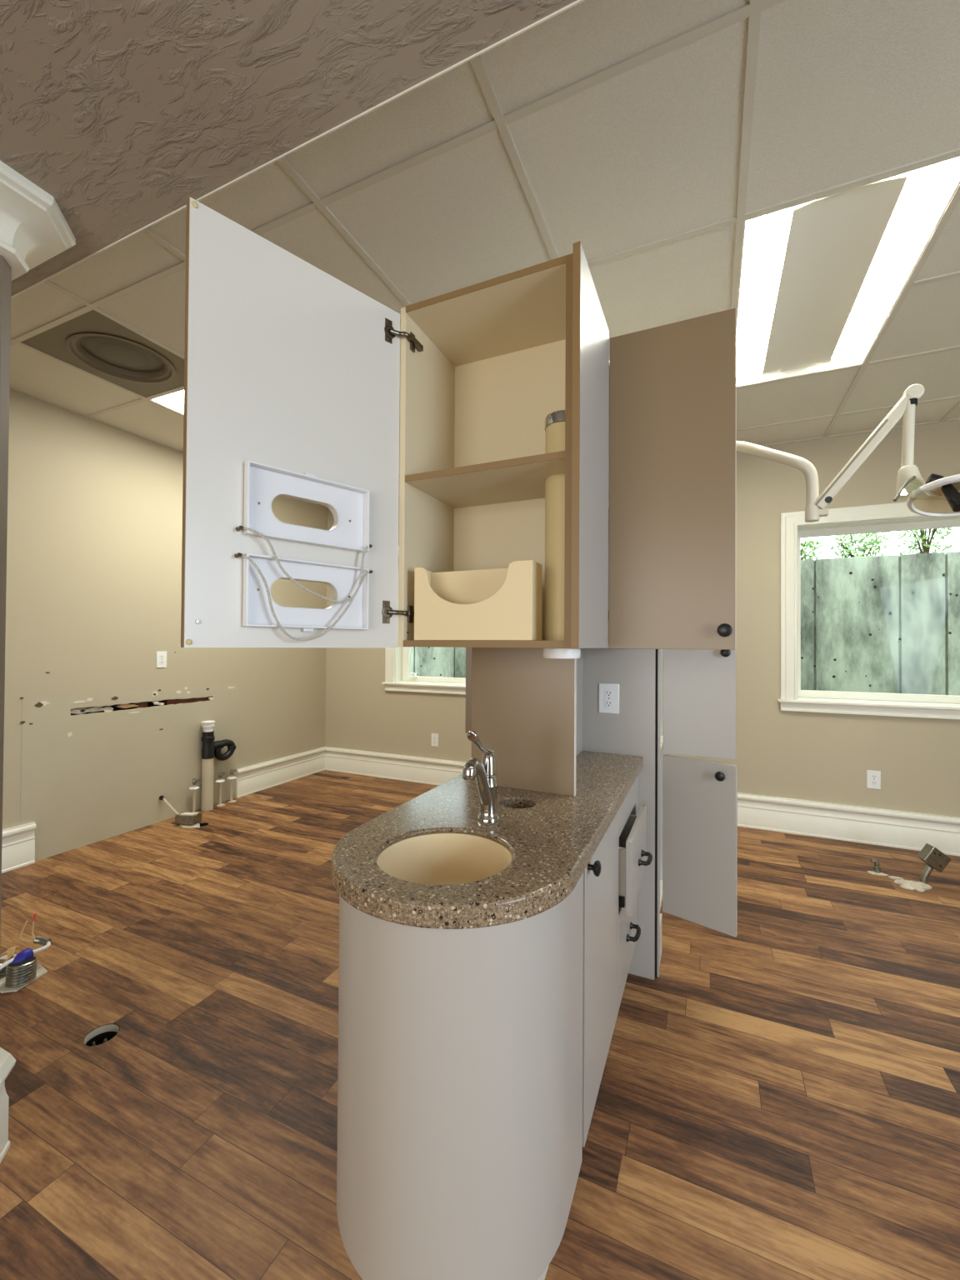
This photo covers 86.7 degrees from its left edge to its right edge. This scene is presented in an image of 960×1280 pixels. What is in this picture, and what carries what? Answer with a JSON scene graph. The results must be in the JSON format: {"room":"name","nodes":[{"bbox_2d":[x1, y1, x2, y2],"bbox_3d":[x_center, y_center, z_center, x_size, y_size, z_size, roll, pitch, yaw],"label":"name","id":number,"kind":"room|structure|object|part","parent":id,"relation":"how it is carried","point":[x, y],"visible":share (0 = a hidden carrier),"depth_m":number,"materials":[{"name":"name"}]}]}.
{"room":"dental clinic","nodes":[
{"label":"dental clinic","id":0,"kind":"room"},
{"bbox_2d":[0,160,75,1163],"bbox_3d":[-1.480,0.100,1.292,0.591,2.550,0.568,0,-1,24],"label":"wall column","id":1,"kind":"structure","parent":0,"point":[34,229],"depth_m":1.36,"materials":[{"name":"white paint"}]},
{"bbox_3d":[-1.472,-1.098,1.305,0.591,0.155,0.568,0,-1,24],"label":"crown moulding","id":2,"kind":"part","parent":1,"relation":"part of","materials":[{"name":"white paint"}]},
{"bbox_2d":[2,389,327,861],"bbox_3d":[-3.312,-0.080,2.159,0.124,2.905,7.600,0,-1,24],"label":"wall","id":3,"kind":"structure","parent":0,"point":[95,732],"depth_m":3.60,"materials":[{"name":"beige paint"}]},
{"bbox_2d":[1,821,36,873],"bbox_3d":[-3.798,1.231,0.910,0.033,0.250,4.957,0,-1,24],"label":"baseboard","id":4,"kind":"structure","parent":3,"relation":"attached to","point":[18,842],"depth_m":3.09,"materials":[{"name":"white paint"}]},
{"bbox_2d":[156,651,166,668],"bbox_3d":[-2.450,0.151,3.913,0.009,0.127,0.079,0,-1,24],"label":"electrical outlet","id":5,"kind":"object","parent":3,"relation":"attached to","point":[161,656],"visible":1,"depth_m":3.91,"materials":[{"name":"white plastic"}]},
{"bbox_2d":[235,746,325,798],"bbox_3d":[-1.924,1.287,5.049,0.033,0.250,1.156,0,-1,24],"label":"baseboard","id":6,"kind":"structure","parent":3,"relation":"attached to","point":[253,778],"depth_m":4.95,"materials":[{"name":"white paint"}]},
{"bbox_2d":[10,0,584,298],"bbox_3d":[-0.097,-1.174,1.055,6.650,0.015,0.003,0,-1,24],"label":"trim","id":7,"kind":"structure","parent":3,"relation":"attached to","point":[577,2],"depth_m":1.15,"materials":[{"name":"white paint"}]},
{"bbox_2d":[0,0,577,296],"bbox_3d":[-0.943,-1.397,-0.814,6.650,0.405,4.105,0,-1,24],"label":"ceiling","id":8,"kind":"structure","parent":0,"point":[122,112],"depth_m":1.06,"materials":[{"name":"beige paint"}]},
{"bbox_2d":[0,770,959,1279],"bbox_3d":[-0.240,1.387,0.748,6.650,0.020,7.600,0,-1,24],"label":"floor","id":9,"kind":"structure","parent":0,"point":[782,1102],"depth_m":1.64,"materials":[{"name":"laminate"}]},
{"bbox_2d":[0,912,51,993],"bbox_3d":[-1.938,1.288,2.123,0.322,0.206,0.212,0,-1,24],"label":"stub","id":10,"kind":"object","parent":9,"relation":"on","point":[19,970],"visible":1,"depth_m":2.05,"materials":[{"name":"metal"}]},
{"bbox_2d":[83,1024,119,1045],"bbox_3d":[-1.324,1.444,1.779,0.104,0.123,0.104,0,-1,24],"label":"floor hole","id":11,"kind":"object","parent":9,"relation":"in","point":[102,1034],"depth_m":1.82,"materials":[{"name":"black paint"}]},
{"bbox_2d":[159,795,202,828],"bbox_3d":[-2.272,1.296,3.846,0.391,0.201,0.136,0,-1,5],"label":"box","id":12,"kind":"object","parent":9,"relation":"on","point":[186,820],"visible":1,"depth_m":3.81,"materials":[{"name":"metal"}]},
{"bbox_2d":[189,778,199,813],"bbox_3d":[-2.300,1.259,4.098,0.088,0.282,0.074,0,-1,24],"label":"stub","id":13,"kind":"object","parent":9,"relation":"on","point":[194,787],"visible":0.96,"depth_m":4.09,"materials":[{"name":"white plastic"}]},
{"bbox_2d":[200,823,208,826],"bbox_3d":[-2.100,1.429,3.852,0.076,0.059,0.076,0,-1,24],"label":"floor recess","id":14,"kind":"structure","parent":9,"relation":"in","point":[201,824],"depth_m":3.88,"materials":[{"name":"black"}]},
{"bbox_2d":[200,720,236,810],"bbox_3d":[-2.208,1.038,4.303,0.104,0.729,0.318,0,-1,24],"label":"drain pipe","id":15,"kind":"object","parent":9,"relation":"on","point":[210,748],"visible":1,"depth_m":4.18,"materials":[{"name":"white plastic"}]},
{"bbox_2d":[215,771,224,806],"bbox_3d":[-2.201,1.262,4.311,0.080,0.282,0.074,0,-1,24],"label":"stub","id":16,"kind":"object","parent":9,"relation":"on","point":[220,781],"visible":1,"depth_m":4.30,"materials":[{"name":"white plastic"}]},
{"bbox_2d":[227,769,236,802],"bbox_3d":[-2.157,1.263,4.416,0.076,0.282,0.074,1,-1,-13],"label":"stub","id":17,"kind":"object","parent":9,"relation":"on","point":[232,771],"visible":1,"depth_m":4.41,"materials":[{"name":"white plastic"}]},
{"bbox_2d":[336,809,619,1279],"bbox_3d":[0.040,0.951,1.339,0.550,0.868,0.915,0,-1,24],"label":"base cabinet","id":18,"kind":"object","parent":9,"relation":"on","point":[472,1062],"visible":0.82,"depth_m":0.94,"materials":[{"name":"beige laminate"}]},
{"bbox_2d":[331,750,643,929],"bbox_3d":[0.130,0.496,1.573,0.555,0.045,1.440,0,-1,24],"label":"countertop","id":19,"kind":"structure","parent":18,"relation":"on","point":[551,839],"depth_m":1.17,"materials":[{"name":"brown stone"}]},
{"bbox_2d":[376,832,512,884],"bbox_3d":[-0.078,0.564,1.120,0.320,0.166,0.320,0,-1,24],"label":"sink basin","id":20,"kind":"object","parent":19,"relation":"in","point":[436,858],"visible":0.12,"depth_m":1.25,"materials":[{"name":"beige solid surface"}]},
{"bbox_2d":[462,730,499,822],"bbox_3d":[0.001,0.347,1.294,0.062,0.247,0.166,0,-1,24],"label":"faucet","id":21,"kind":"object","parent":19,"relation":"on","point":[484,772],"visible":1,"depth_m":1.31,"materials":[{"name":"silver metal"}]},
{"bbox_3d":[-0.001,0.361,1.289,0.033,0.139,0.124,0,-1,24],"label":"spout","id":22,"kind":"part","parent":21,"relation":"part of","materials":[{"name":"silver metal"}]},
{"bbox_3d":[0.002,0.266,1.295,0.029,0.085,0.116,0,-1,24],"label":"lever","id":23,"kind":"part","parent":21,"relation":"part of","materials":[{"name":"silver metal"}]},
{"bbox_2d":[470,647,583,796],"bbox_3d":[0.271,0.254,1.928,0.348,0.450,0.682,0,-1,24],"label":"divider","id":24,"kind":"object","parent":19,"relation":"on","point":[527,707],"visible":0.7,"depth_m":1.61,"materials":[{"name":"brown laminate"}]},
{"bbox_3d":[0.292,0.254,1.928,0.048,0.450,0.664,0,-1,24],"label":"spine panel","id":25,"kind":"part","parent":24,"relation":"part of","materials":[{"name":"beige laminate"}]},
{"bbox_3d":[0.277,0.552,1.232,0.030,0.037,0.037,0,-1,24],"label":"knob","id":26,"kind":"part","parent":18,"relation":"part of","materials":[{"name":"black metal"}]},
{"bbox_3d":[0.342,0.868,1.436,0.019,0.680,0.488,0,-1,24],"label":"door","id":27,"kind":"part","parent":18,"relation":"part of","materials":[{"name":"beige laminate"}]},
{"bbox_2d":[465,647,737,977],"bbox_3d":[0.562,0.250,2.431,1.170,2.300,0.620,0,-1,24],"label":"tall cabinet","id":28,"kind":"object","parent":9,"relation":"on","point":[696,800],"visible":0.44,"depth_m":2.04,"materials":[{"name":"beige laminate"}]},
{"bbox_3d":[0.029,-0.223,2.435,0.193,1.342,0.018,0,-1,16],"label":"door","id":29,"kind":"part","parent":28,"relation":"part of","materials":[{"name":"brown laminate"}]},
{"bbox_3d":[0.441,0.247,2.266,0.685,2.300,0.018,0,-1,24],"label":"panel","id":30,"kind":"part","parent":28,"relation":"part of","materials":[{"name":"beige laminate"}]},
{"bbox_3d":[0.890,-0.210,2.069,0.271,1.363,0.018,0,-1,24],"label":"door","id":31,"kind":"part","parent":28,"relation":"part of","materials":[{"name":"beige laminate"}]},
{"bbox_3d":[0.867,0.799,2.018,0.280,0.644,0.018,0,-1,41],"label":"door","id":32,"kind":"part","parent":28,"relation":"part of","materials":[{"name":"beige laminate"}]},
{"bbox_3d":[0.918,0.521,1.945,0.035,0.037,0.034,0,-1,24],"label":"knob","id":33,"kind":"part","parent":28,"relation":"part of","materials":[{"name":"black metal"}]},
{"bbox_3d":[0.968,0.049,2.005,0.037,0.037,0.031,0,-1,24],"label":"knob","id":34,"kind":"part","parent":28,"relation":"part of","materials":[{"name":"black metal"}]},
{"bbox_2d":[735,384,959,522],"bbox_3d":[1.204,-0.637,1.911,1.158,0.490,0.328,0,-1,41],"label":"lamp","id":35,"kind":"object","parent":28,"relation":"attached to","point":[939,497],"visible":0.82,"depth_m":1.76,"materials":[{"name":"white metal"}]},
{"bbox_3d":[1.379,-0.675,1.824,0.309,0.382,0.037,0,-1,33],"label":"spring arm","id":36,"kind":"part","parent":35,"relation":"part of","materials":[{"name":"white metal"}]},
{"bbox_3d":[1.411,-0.504,1.691,0.106,0.097,0.013,1,-1,-20],"label":"shield rod","id":37,"kind":"part","parent":35,"relation":"part of","materials":[{"name":"brown metal"}]},
{"bbox_3d":[1.496,-0.526,1.674,0.044,0.046,0.036,0,-1,24],"label":"pivot knob","id":38,"kind":"part","parent":35,"relation":"part of","materials":[{"name":"black metal"}]},
{"bbox_2d":[582,647,655,979],"bbox_3d":[0.423,0.247,2.247,0.668,2.300,0.020,0,-1,24],"label":"end panel","id":39,"kind":"object","parent":9,"relation":"on","point":[630,732],"visible":0.24,"depth_m":2.13,"materials":[{"name":"beige laminate"}]},
{"bbox_2d":[598,683,619,714],"bbox_3d":[0.551,0.250,2.173,0.086,0.127,0.009,0,-1,24],"label":"electrical outlet","id":40,"kind":"object","parent":39,"relation":"attached to","point":[608,692],"visible":1,"depth_m":2.17,"materials":[{"name":"white plastic"}]},
{"bbox_2d":[604,690,613,697],"bbox_3d":[0.550,0.229,2.170,0.037,0.033,0.003,0,-1,24],"label":"receptacle","id":41,"kind":"object","parent":40,"relation":"attached to","point":[607,693],"depth_m":2.17,"materials":[{"name":"white plastic"}]},
{"bbox_2d":[604,700,613,707],"bbox_3d":[0.549,0.272,2.170,0.037,0.033,0.003,0,-1,24],"label":"receptacle","id":42,"kind":"object","parent":40,"relation":"attached to","point":[607,703],"depth_m":2.17,"materials":[{"name":"white plastic"}]},
{"bbox_2d":[608,307,736,649],"bbox_3d":[0.443,-0.441,1.855,0.854,0.942,0.686,0,-1,24],"label":"upper cabinet","id":43,"kind":"object","parent":39,"relation":"attached to","point":[672,387],"visible":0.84,"depth_m":1.46,"materials":[{"name":"beige laminate"}]},
{"bbox_2d":[180,196,609,648],"bbox_3d":[-0.116,-0.461,1.294,0.720,0.964,0.856,0,-1,24],"label":"upper cabinet","id":44,"kind":"object","parent":43,"relation":"attached to","point":[295,375],"visible":0.99,"depth_m":1.28,"materials":[{"name":"beige laminate"}]},
{"bbox_3d":[-0.525,-0.184,1.104,0.013,0.011,0.024,1,-1,-44],"label":"cord post","id":45,"kind":"part","parent":44,"relation":"part of","materials":[{"name":"silver metal"}]},
{"bbox_3d":[-0.524,-0.243,1.106,0.013,0.011,0.024,1,-1,-44],"label":"cord post","id":46,"kind":"part","parent":44,"relation":"part of","materials":[{"name":"silver metal"}]},
{"bbox_3d":[-0.421,-0.447,1.237,0.527,0.932,0.019,1,-1,-44],"label":"door","id":47,"kind":"part","parent":44,"relation":"part of","materials":[{"name":"white laminate"}]},
{"bbox_3d":[-0.399,-0.171,1.211,0.328,0.160,0.028,1,-1,-44],"label":"elastic cord","id":48,"kind":"part","parent":44,"relation":"part of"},
{"bbox_3d":[-0.400,-0.091,1.211,0.332,0.188,0.025,1,-1,-44],"label":"elastic cord","id":49,"kind":"part","parent":44,"relation":"part of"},
{"bbox_2d":[381,600,392,623],"bbox_3d":[-0.252,-0.076,1.385,0.035,0.062,0.004,1,-1,-44],"label":"hinge","id":50,"kind":"object","parent":44,"relation":"on","point":[387,606],"depth_m":1.38,"materials":[{"name":"silver metal"}]},
{"bbox_2d":[384,317,394,344],"bbox_3d":[-0.246,-0.846,1.393,0.035,0.062,0.004,1,-1,-44],"label":"hinge","id":51,"kind":"object","parent":44,"relation":"on","point":[389,322],"depth_m":1.39,"materials":[{"name":"silver metal"}]},
{"bbox_3d":[-0.205,-0.073,1.417,0.034,0.048,0.117,0,-1,42],"label":"hinge arm","id":52,"kind":"part","parent":44,"relation":"part of","materials":[{"name":"silver metal"}]},
{"bbox_3d":[-0.200,-0.843,1.425,0.034,0.048,0.117,0,-1,42],"label":"hinge arm","id":53,"kind":"part","parent":44,"relation":"part of","materials":[{"name":"silver metal"}]},
{"bbox_2d":[414,560,542,640],"bbox_3d":[-0.009,-0.099,1.367,0.340,0.200,0.084,0,-1,24],"label":"storage bin","id":54,"kind":"object","parent":44,"relation":"on","point":[497,604],"visible":0.95,"depth_m":1.34,"materials":[{"name":"beige plastic"}]},
{"bbox_2d":[405,458,564,508],"bbox_3d":[0.060,-0.445,1.452,0.454,0.018,0.296,0,-1,24],"label":"shelf","id":55,"kind":"object","parent":44,"relation":"attached to","point":[514,482],"depth_m":1.42,"materials":[{"name":"beige wood"}]},
{"bbox_3d":[0.075,-0.917,1.485,0.454,0.018,0.361,0,-1,24],"label":"panel","id":56,"kind":"part","parent":44,"relation":"part of","materials":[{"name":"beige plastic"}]},
{"bbox_3d":[0.124,-0.451,1.594,0.454,0.911,0.016,0,-1,24],"label":"panel","id":57,"kind":"part","parent":44,"relation":"part of","materials":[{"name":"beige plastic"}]},
{"bbox_2d":[543,410,580,658],"bbox_3d":[0.223,-0.277,1.379,0.100,0.653,0.100,0,-1,24],"label":"dispenser","id":58,"kind":"object","parent":44,"relation":"attached to","point":[555,421],"visible":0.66,"depth_m":1.34,"materials":[{"name":"beige plastic"}]},
{"bbox_3d":[0.303,-0.459,1.369,0.018,0.961,0.373,0,-1,24],"label":"panel","id":59,"kind":"part","parent":44,"relation":"part of","materials":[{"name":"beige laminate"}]},
{"bbox_3d":[0.668,-0.027,1.388,0.037,0.037,0.030,0,-1,24],"label":"knob","id":60,"kind":"part","parent":43,"relation":"part of","materials":[{"name":"black metal"}]},
{"bbox_2d":[618,775,652,1010],"bbox_3d":[0.356,0.960,1.977,0.602,0.868,0.505,0,-1,24],"label":"drawer fronts","id":61,"kind":"object","parent":9,"relation":"on","point":[632,862],"visible":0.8,"depth_m":1.77,"materials":[{"name":"beige laminate"}]},
{"bbox_3d":[0.319,0.863,1.744,0.345,0.035,0.007,0,-1,24],"label":"slide rail","id":62,"kind":"part","parent":61,"relation":"part of","materials":[{"name":"black metal"}]},
{"bbox_3d":[0.531,1.058,1.853,0.019,0.310,0.422,0,-1,24],"label":"drawer","id":63,"kind":"part","parent":61,"relation":"part of","materials":[{"name":"beige laminate"}]},
{"bbox_3d":[0.562,1.066,1.850,0.042,0.025,0.112,0,-1,24],"label":"pull handle","id":64,"kind":"part","parent":61,"relation":"part of","materials":[{"name":"black metal"}]},
{"bbox_3d":[0.569,0.778,1.840,0.019,0.238,0.422,0,-1,24],"label":"open drawer","id":65,"kind":"part","parent":61,"relation":"part of","materials":[{"name":"beige laminate"}]},
{"bbox_3d":[0.601,0.790,1.836,0.042,0.025,0.112,0,-1,24],"label":"pull handle","id":66,"kind":"part","parent":61,"relation":"part of","materials":[{"name":"black metal"}]},
{"bbox_2d":[867,858,888,875],"bbox_3d":[2.417,1.377,3.089,0.102,0.083,0.062,0,-1,24],"label":"stub","id":67,"kind":"object","parent":9,"relation":"on","point":[876,867],"visible":1,"depth_m":3.09,"materials":[{"name":"metal"}]},
{"bbox_2d":[888,843,951,891],"bbox_3d":[2.558,1.305,2.925,0.293,0.230,0.161,0,-1,12],"label":"junction box","id":68,"kind":"object","parent":9,"relation":"on","point":[929,854],"visible":1,"depth_m":2.92,"materials":[{"name":"metal"}]},
{"bbox_2d":[10,0,959,494],"bbox_3d":[0.625,-1.510,2.649,6.650,0.015,3.495,0,-1,24],"label":"ceiling","id":69,"kind":"structure","parent":0,"point":[846,91],"depth_m":1.68,"materials":[{"name":"tile"}]},
{"bbox_2d":[20,310,184,397],"bbox_3d":[-1.928,-1.530,2.749,0.629,0.044,0.634,0,-1,24],"label":"ceiling vent","id":70,"kind":"object","parent":69,"relation":"in","point":[92,342],"visible":0.98,"depth_m":2.71,"materials":[{"name":"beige metal"}]},
{"bbox_2d":[150,390,184,414],"bbox_3d":[-1.520,-1.566,3.651,0.629,0.129,1.294,0,-1,24],"label":"ceiling light","id":71,"kind":"object","parent":69,"relation":"attached to","point":[174,401],"visible":0.08,"depth_m":3.22,"materials":[{"name":"white plastic"}]},
{"bbox_2d":[736,155,959,386],"bbox_3d":[1.506,-1.561,2.282,0.637,0.129,1.294,0,-1,24],"label":"ceiling light","id":72,"kind":"object","parent":69,"relation":"attached to","point":[821,279],"visible":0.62,"depth_m":2.10,"materials":[{"name":"white plastic"}]},
{"bbox_2d":[736,208,789,378],"bbox_3d":[1.287,-1.546,2.381,0.143,0.061,1.190,0,-1,24],"label":"diffuser","id":73,"kind":"object","parent":72,"relation":"attached to","point":[764,235],"depth_m":2.20,"materials":[{"name":"white plastic"}]},
{"bbox_3d":[1.761,-1.563,2.846,0.625,0.080,0.044,0,-1,24],"label":"plate","id":74,"kind":"part","parent":72,"relation":"part of","materials":[{"name":"white plastic"}]},
{"bbox_2d":[832,156,959,359],"bbox_3d":[1.725,-1.545,2.182,0.143,0.061,1.190,0,-1,24],"label":"diffuser","id":75,"kind":"object","parent":72,"relation":"attached to","point":[923,194],"depth_m":1.99,"materials":[{"name":"white plastic"}]},
{"bbox_2d":[325,420,959,817],"bbox_3d":[1.369,-0.027,4.321,6.670,2.905,0.200,0,-1,24],"label":"wall","id":76,"kind":"structure","parent":0,"point":[817,757],"depth_m":3.82,"materials":[{"name":"beige paint"}]},
{"bbox_2d":[381,546,465,694],"bbox_3d":[-0.259,-0.215,5.016,1.540,1.475,0.230,0,-1,24],"label":"window","id":77,"kind":"structure","parent":76,"relation":"in","point":[397,660],"depth_m":5.20,"materials":[{"name":"white paint"}]},
{"bbox_3d":[-0.222,-0.204,5.098,1.278,1.273,0.050,0,-1,24],"label":"sash","id":78,"kind":"part","parent":77,"relation":"part of","materials":[{"name":"white paint"}]},
{"bbox_2d":[431,733,438,746],"bbox_3d":[-0.446,0.987,5.014,0.079,0.127,0.009,0,-1,24],"label":"electrical outlet","id":79,"kind":"object","parent":76,"relation":"attached to","point":[434,736],"visible":1,"depth_m":5.01,"materials":[{"name":"white plastic"}]},
{"bbox_2d":[9,0,959,496],"bbox_3d":[0.626,-1.499,2.651,6.650,0.007,3.492,0,-1,24],"label":"grid","id":80,"kind":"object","parent":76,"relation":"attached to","point":[752,9],"depth_m":1.75,"materials":[{"name":"white paint"}]},
{"bbox_2d":[325,746,959,856],"bbox_3d":[1.321,1.299,4.196,6.650,0.250,0.033,0,-1,24],"label":"baseboard","id":81,"kind":"structure","parent":76,"relation":"attached to","point":[887,827],"depth_m":3.72,"materials":[{"name":"white paint"}]},
{"bbox_2d":[777,501,959,719],"bbox_3d":[2.962,-0.210,3.558,1.540,1.475,0.230,0,-1,24],"label":"window","id":82,"kind":"structure","parent":76,"relation":"in","point":[792,698],"depth_m":3.70,"materials":[{"name":"white paint"}]},
{"bbox_2d":[866,770,880,789],"bbox_3d":[2.761,0.979,3.562,0.079,0.127,0.009,0,-1,24],"label":"electrical outlet","id":83,"kind":"object","parent":76,"relation":"attached to","point":[873,777],"visible":1,"depth_m":3.56,"materials":[{"name":"white plastic"}]},
{"bbox_2d":[870,774,877,779],"bbox_3d":[2.760,0.958,3.560,0.037,0.033,0.003,0,-1,24],"label":"receptacle","id":84,"kind":"object","parent":83,"relation":"attached to","point":[872,776],"depth_m":3.56,"materials":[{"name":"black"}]},
{"bbox_2d":[870,780,877,784],"bbox_3d":[2.759,1.001,3.559,0.037,0.033,0.003,0,-1,24],"label":"receptacle","id":85,"kind":"object","parent":83,"relation":"attached to","point":[872,782],"depth_m":3.56,"materials":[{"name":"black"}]},
{"label":"outside","id":86,"kind":"structure","parent":0,"visible":0},
{"bbox_3d":[3.891,-0.512,8.592,14.000,0.200,7.150,0,-1,24],"label":"ground","id":87,"kind":"structure","parent":86,"visible":0},
{"bbox_2d":[800,537,824,560],"bbox_3d":[3.230,-0.856,5.239,0.578,0.432,0.379,0,-1,24],"label":"shrub","id":88,"kind":"object","parent":87,"relation":"on","point":[808,543],"visible":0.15,"depth_m":5.15,"materials":[{"name":"green plant"}]},
{"bbox_3d":[3.225,-0.831,5.229,0.383,0.364,0.196,0,-1,24],"label":"stem","id":89,"kind":"part","parent":88,"relation":"part of","materials":[{"name":"green plant"}]},
{"bbox_2d":[829,531,891,558],"bbox_3d":[3.743,-0.876,5.017,0.517,0.486,0.360,0,-1,24],"label":"shrub","id":90,"kind":"object","parent":87,"relation":"on","point":[849,552],"visible":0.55,"depth_m":4.98,"materials":[{"name":"green plant"}]},
{"bbox_3d":[3.752,-0.844,5.046,0.341,0.392,0.158,0,-1,19],"label":"stem","id":91,"kind":"part","parent":90,"relation":"part of","materials":[{"name":"green plant"}]},
{"bbox_2d":[893,527,956,555],"bbox_3d":[4.241,-1.033,4.856,0.498,0.814,0.344,0,-1,24],"label":"shrub","id":92,"kind":"object","parent":87,"relation":"on","point":[923,537],"visible":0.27,"depth_m":4.82,"materials":[{"name":"green plant"}]},
{"bbox_3d":[4.248,-1.023,4.840,0.273,0.748,0.215,0,-1,-7],"label":"stem","id":93,"kind":"part","parent":92,"relation":"part of","materials":[{"name":"brown"}]},
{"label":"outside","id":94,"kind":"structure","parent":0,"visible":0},
{"bbox_2d":[410,551,959,695],"bbox_3d":[1.903,0.493,5.417,10.000,2.495,0.250,0,-1,24],"label":"fence","id":95,"kind":"object","parent":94,"point":[887,623],"depth_m":4.54,"materials":[{"name":"weathered wood"}]}
]}

